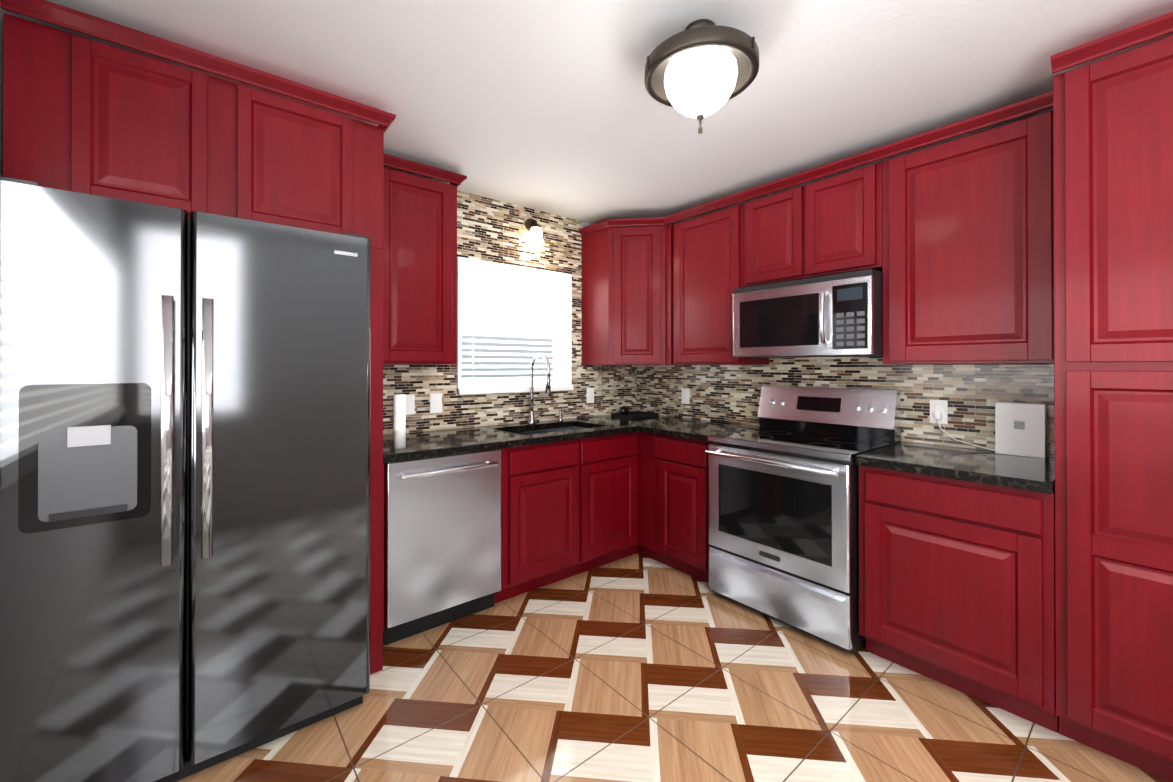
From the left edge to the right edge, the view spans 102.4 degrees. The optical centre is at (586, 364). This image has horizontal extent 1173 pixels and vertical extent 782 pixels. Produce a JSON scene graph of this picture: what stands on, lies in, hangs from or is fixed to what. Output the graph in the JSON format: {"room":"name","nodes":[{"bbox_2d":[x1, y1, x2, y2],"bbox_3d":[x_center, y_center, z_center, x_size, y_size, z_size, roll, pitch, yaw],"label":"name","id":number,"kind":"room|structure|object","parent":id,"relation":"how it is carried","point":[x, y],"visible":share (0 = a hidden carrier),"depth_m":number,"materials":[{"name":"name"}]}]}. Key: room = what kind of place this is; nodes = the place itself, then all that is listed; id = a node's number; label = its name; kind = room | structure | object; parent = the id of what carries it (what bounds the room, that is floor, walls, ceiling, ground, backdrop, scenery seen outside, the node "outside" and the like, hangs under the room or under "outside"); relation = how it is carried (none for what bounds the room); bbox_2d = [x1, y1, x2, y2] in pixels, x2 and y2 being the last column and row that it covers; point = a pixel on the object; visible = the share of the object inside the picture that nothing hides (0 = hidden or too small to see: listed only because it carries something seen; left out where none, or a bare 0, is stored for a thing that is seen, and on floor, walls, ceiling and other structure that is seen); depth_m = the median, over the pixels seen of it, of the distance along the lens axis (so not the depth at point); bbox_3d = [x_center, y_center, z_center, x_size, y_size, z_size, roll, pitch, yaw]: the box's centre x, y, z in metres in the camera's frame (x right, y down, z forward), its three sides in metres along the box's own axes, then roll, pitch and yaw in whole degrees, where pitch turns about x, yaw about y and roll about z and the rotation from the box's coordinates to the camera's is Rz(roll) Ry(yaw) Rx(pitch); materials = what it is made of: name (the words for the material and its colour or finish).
{"room":"kitchen","nodes":[
{"label":"kitchen","id":0,"kind":"room"},
{"bbox_2d":[0,7,18,176],"bbox_3d":[-1.039,0.092,0.411,0.160,2.440,4.080,0,0,-39],"label":"wall","id":1,"kind":"structure","parent":0,"point":[2,11],"depth_m":1.40,"materials":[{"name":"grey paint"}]},
{"bbox_2d":[383,222,636,434],"bbox_3d":[-0.913,0.102,3.053,3.330,2.440,0.140,0,0,-39],"label":"wall","id":2,"kind":"structure","parent":0,"point":[584,224],"depth_m":3.71,"materials":[{"name":"grey paint"}]},
{"bbox_2d":[0,0,395,674],"bbox_3d":[-1.487,0.124,1.980,1.102,2.388,0.794,0,0,-39],"label":"upper cabinet","id":3,"kind":"object","parent":2,"relation":"attached to","point":[90,116],"visible":0.69,"depth_m":1.62,"materials":[{"name":"red wood"}]},
{"bbox_2d":[383,154,466,364],"bbox_3d":[-1.012,-0.539,2.653,0.564,1.078,0.354,0,0,-39],"label":"upper cabinet","id":4,"kind":"object","parent":2,"relation":"attached to","point":[419,270],"visible":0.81,"depth_m":2.56,"materials":[{"name":"red wood"}]},
{"bbox_2d":[383,190,635,434],"bbox_3d":[-0.458,-0.352,3.329,2.279,1.527,0.008,0,0,-39],"label":"tile backsplash","id":5,"kind":"structure","parent":2,"relation":"attached to","point":[492,230],"depth_m":3.27,"materials":[{"name":"tile"}]},
{"bbox_2d":[406,394,414,414],"bbox_3d":[-1.066,0.241,2.821,0.074,0.120,0.008,0,0,-39],"label":"electrical outlet plate","id":6,"kind":"object","parent":5,"relation":"attached to","point":[410,399],"depth_m":2.83,"materials":[{"name":"white plastic"}]},
{"bbox_2d":[430,393,441,412],"bbox_3d":[-0.934,0.241,2.928,0.074,0.120,0.008,0,0,-39],"label":"electrical outlet plate","id":7,"kind":"object","parent":5,"relation":"attached to","point":[435,399],"depth_m":2.93,"materials":[{"name":"white plastic"}]},
{"bbox_2d":[525,218,543,245],"bbox_3d":[-0.361,-0.942,3.322,0.104,0.200,0.128,0,0,-39],"label":"lamp","id":8,"kind":"object","parent":5,"relation":"attached to","point":[534,228],"visible":1,"depth_m":3.29,"materials":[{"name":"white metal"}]},
{"bbox_2d":[587,388,593,402],"bbox_3d":[0.032,0.245,3.714,0.074,0.120,0.008,0,0,-39],"label":"electrical outlet plate","id":9,"kind":"object","parent":5,"relation":"attached to","point":[590,391],"depth_m":3.71,"materials":[{"name":"white plastic"}]},
{"bbox_2d":[457,257,572,394],"bbox_3d":[-0.511,-0.247,3.352,0.912,0.882,0.185,0,0,-39],"label":"window","id":10,"kind":"structure","parent":2,"relation":"in","point":[567,353],"depth_m":3.36,"materials":[{"name":"white paint"}]},
{"bbox_2d":[461,265,565,387],"bbox_3d":[-0.503,-0.246,3.343,0.862,0.798,0.048,0,0,-39],"label":"window blinds","id":11,"kind":"object","parent":10,"relation":"attached to","point":[519,279],"visible":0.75,"depth_m":3.31,"materials":[{"name":"white paint"}]},
{"bbox_2d":[17,0,1172,226],"bbox_3d":[0.319,-1.174,1.520,3.660,0.100,4.080,0,0,-39],"label":"ceiling","id":12,"kind":"structure","parent":0,"point":[551,106],"depth_m":1.82,"materials":[{"name":"white paint"}]},
{"bbox_2d":[645,19,758,133],"bbox_3d":[0.384,-0.950,1.582,0.372,0.347,0.377,0,0,-39],"label":"ceiling light fixture","id":13,"kind":"object","parent":12,"relation":"attached to","point":[700,69],"visible":1,"depth_m":1.50,"materials":[{"name":"white glass"}]},
{"bbox_2d":[175,553,1170,781],"bbox_3d":[0.319,1.366,1.510,3.660,0.100,4.080,0,0,-39],"label":"floor","id":14,"kind":"structure","parent":0,"point":[637,667],"depth_m":1.78,"materials":[{"name":"tile"}]},
{"bbox_2d":[0,176,370,781],"bbox_3d":[-1.459,0.411,1.841,0.945,1.812,0.968,0,0,-39],"label":"fridge","id":15,"kind":"object","parent":14,"relation":"on","point":[184,496],"visible":1,"depth_m":1.45,"materials":[{"name":"grey metal"}]},
{"bbox_2d":[383,449,500,645],"bbox_3d":[-0.861,0.886,2.554,0.590,0.868,0.674,0,0,-39],"label":"dishwasher","id":16,"kind":"object","parent":14,"relation":"on","point":[442,540],"visible":0.88,"depth_m":2.31,"materials":[{"name":"grey metal"}]},
{"bbox_2d":[494,426,637,603],"bbox_3d":[-0.216,0.887,3.119,1.119,0.870,0.628,0,0,-39],"label":"base cabinet","id":17,"kind":"object","parent":14,"relation":"on","point":[569,508],"visible":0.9,"depth_m":2.80,"materials":[{"name":"red wood"}]},
{"bbox_2d":[383,415,689,462],"bbox_3d":[-0.252,0.431,3.079,2.286,0.038,0.649,0,0,-39],"label":"countertop","id":18,"kind":"structure","parent":17,"relation":"on","point":[427,444],"depth_m":2.72,"materials":[{"name":"black stone"}]},
{"bbox_2d":[393,394,405,448],"bbox_3d":[-0.918,0.279,2.313,0.056,0.260,0.056,0,0,-39],"label":"paper towel roll","id":19,"kind":"object","parent":18,"relation":"on","point":[399,421],"visible":1,"depth_m":2.29,"materials":[{"name":"white paper"}]},
{"bbox_2d":[527,353,550,423],"bbox_3d":[-0.297,0.166,3.242,0.124,0.492,0.252,0,0,-39],"label":"faucet","id":20,"kind":"object","parent":18,"relation":"on","point":[531,418],"visible":1,"depth_m":3.28,"materials":[{"name":"silver metal"}]},
{"bbox_2d":[512,426,585,434],"bbox_3d":[-0.226,0.549,3.094,0.670,0.195,0.380,0,0,-39],"label":"sink basin","id":21,"kind":"object","parent":18,"relation":"in","point":[548,430],"visible":0.02,"depth_m":3.30,"materials":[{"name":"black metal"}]},
{"bbox_2d":[558,409,564,420],"bbox_3d":[-0.179,0.369,3.442,0.040,0.088,0.070,0,0,-39],"label":"soap dispenser","id":22,"kind":"object","parent":18,"relation":"on","point":[560,415],"visible":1,"depth_m":3.44,"materials":[{"name":"silver metal"}]},
{"bbox_2d":[611,406,658,417],"bbox_3d":[0.389,0.377,3.789,0.300,0.075,0.240,0,0,-39],"label":"tray","id":23,"kind":"object","parent":18,"relation":"on","point":[624,412],"visible":1,"depth_m":3.74,"materials":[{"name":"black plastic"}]},
{"bbox_2d":[637,432,711,582],"bbox_3d":[0.575,0.888,3.383,0.618,0.870,1.215,0,0,-39],"label":"base cabinet","id":24,"kind":"object","parent":14,"relation":"on","point":[673,523],"visible":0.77,"depth_m":2.94,"materials":[{"name":"red wood"}]},
{"bbox_2d":[635,419,758,441],"bbox_3d":[0.762,0.431,3.116,0.666,0.038,0.570,0,0,-39],"label":"countertop","id":25,"kind":"structure","parent":24,"relation":"on","point":[692,429],"depth_m":3.08,"materials":[{"name":"black stone"}]},
{"bbox_2d":[705,385,900,652],"bbox_3d":[1.155,0.728,2.571,0.708,1.185,0.765,0,0,-39],"label":"range","id":26,"kind":"object","parent":14,"relation":"on","point":[783,502],"visible":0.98,"depth_m":2.40,"materials":[{"name":"silver metal"}]},
{"bbox_2d":[858,465,1058,732],"bbox_3d":[1.649,0.883,2.062,0.618,0.870,0.630,0,0,-39],"label":"base cabinet","id":27,"kind":"object","parent":14,"relation":"on","point":[956,584],"visible":0.92,"depth_m":1.82,"materials":[{"name":"red wood"}]},
{"bbox_2d":[855,442,1054,493],"bbox_3d":[1.642,0.427,2.058,0.636,0.038,0.631,0,0,-39],"label":"countertop","id":28,"kind":"structure","parent":27,"relation":"on","point":[996,469],"depth_m":1.94,"materials":[{"name":"black stone"}]},
{"bbox_2d":[935,413,994,450],"bbox_3d":[1.841,0.325,2.275,0.027,0.162,0.260,0,0,-39],"label":"cord","id":29,"kind":"object","parent":28,"relation":"on","point":[938,416],"visible":0.81,"depth_m":2.34,"materials":[{"name":"white plastic"}]},
{"bbox_2d":[995,402,1046,458],"bbox_3d":[1.951,0.290,2.117,0.067,0.234,0.165,0,0,-39],"label":"box device","id":30,"kind":"object","parent":28,"relation":"on","point":[1020,429],"visible":1,"depth_m":2.09,"materials":[{"name":"white plastic"}]},
{"bbox_2d":[1051,11,1172,781],"bbox_3d":[1.973,0.132,1.639,0.654,2.368,0.436,0,0,-39],"label":"pantry cabinet","id":31,"kind":"object","parent":14,"relation":"on","point":[1113,252],"visible":1,"depth_m":1.52,"materials":[{"name":"red wood"}]},
{"bbox_2d":[662,109,1054,457],"bbox_3d":[1.684,0.100,2.626,0.140,2.440,4.080,0,0,-39],"label":"wall","id":32,"kind":"structure","parent":0,"point":[1052,109],"depth_m":2.47,"materials":[{"name":"grey paint"}]},
{"bbox_2d":[578,215,681,364],"bbox_3d":[0.403,-0.520,3.608,0.608,1.048,0.658,0,0,-39],"label":"upper cabinet","id":33,"kind":"object","parent":32,"relation":"attached to","point":[626,270],"depth_m":3.39,"materials":[{"name":"red wood"}]},
{"bbox_2d":[670,199,768,364],"bbox_3d":[0.901,-0.497,3.223,0.320,1.000,0.567,0,0,-39],"label":"upper cabinet","id":34,"kind":"object","parent":32,"relation":"attached to","point":[706,250],"depth_m":3.11,"materials":[{"name":"red wood"}]},
{"bbox_2d":[742,183,789,286],"bbox_3d":[1.221,-0.739,2.831,0.320,0.520,0.443,0,0,-39],"label":"upper cabinet","id":35,"kind":"object","parent":32,"relation":"attached to","point":[765,220],"depth_m":2.78,"materials":[{"name":"red wood"}]},
{"bbox_2d":[790,155,881,280],"bbox_3d":[1.425,-0.740,2.581,0.320,0.520,0.443,0,0,-39],"label":"upper cabinet","id":36,"kind":"object","parent":32,"relation":"attached to","point":[836,221],"depth_m":2.47,"materials":[{"name":"red wood"}]},
{"bbox_2d":[733,269,882,357],"bbox_3d":[1.260,-0.250,2.654,0.476,0.410,0.762,0,0,-39],"label":"microwave","id":37,"kind":"object","parent":36,"relation":"attached to","point":[837,315],"visible":0.98,"depth_m":2.46,"materials":[{"name":"grey metal"}]},
{"bbox_2d":[637,357,1054,456],"bbox_3d":[1.260,0.184,3.030,0.008,0.451,2.619,0,0,-39],"label":"tile backsplash","id":38,"kind":"structure","parent":32,"relation":"attached to","point":[972,394],"depth_m":2.56,"materials":[{"name":"tile"}]},
{"bbox_2d":[682,388,689,403],"bbox_3d":[0.761,0.244,3.628,0.008,0.120,0.074,0,0,-39],"label":"electrical outlet plate","id":39,"kind":"object","parent":38,"relation":"attached to","point":[685,391],"depth_m":3.62,"materials":[{"name":"white plastic"}]},
{"bbox_2d":[930,399,947,423],"bbox_3d":[1.778,0.239,2.379,0.008,0.120,0.074,0,0,-39],"label":"electrical outlet plate","id":40,"kind":"object","parent":38,"relation":"attached to","point":[938,406],"depth_m":2.38,"materials":[{"name":"white plastic"}]},
{"bbox_2d":[878,103,1053,363],"bbox_3d":[1.764,-0.502,2.163,0.320,1.000,0.630,0,0,-39],"label":"upper cabinet","id":41,"kind":"object","parent":32,"relation":"attached to","point":[952,241],"depth_m":2.03,"materials":[{"name":"red wood"}]},
{"label":"outside","id":42,"kind":"structure","parent":0,"visible":0},
{"bbox_2d":[461,277,553,381],"bbox_3d":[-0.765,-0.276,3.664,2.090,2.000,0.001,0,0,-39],"label":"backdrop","id":43,"kind":"structure","parent":42,"point":[502,356],"depth_m":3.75,"materials":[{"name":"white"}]}
]}

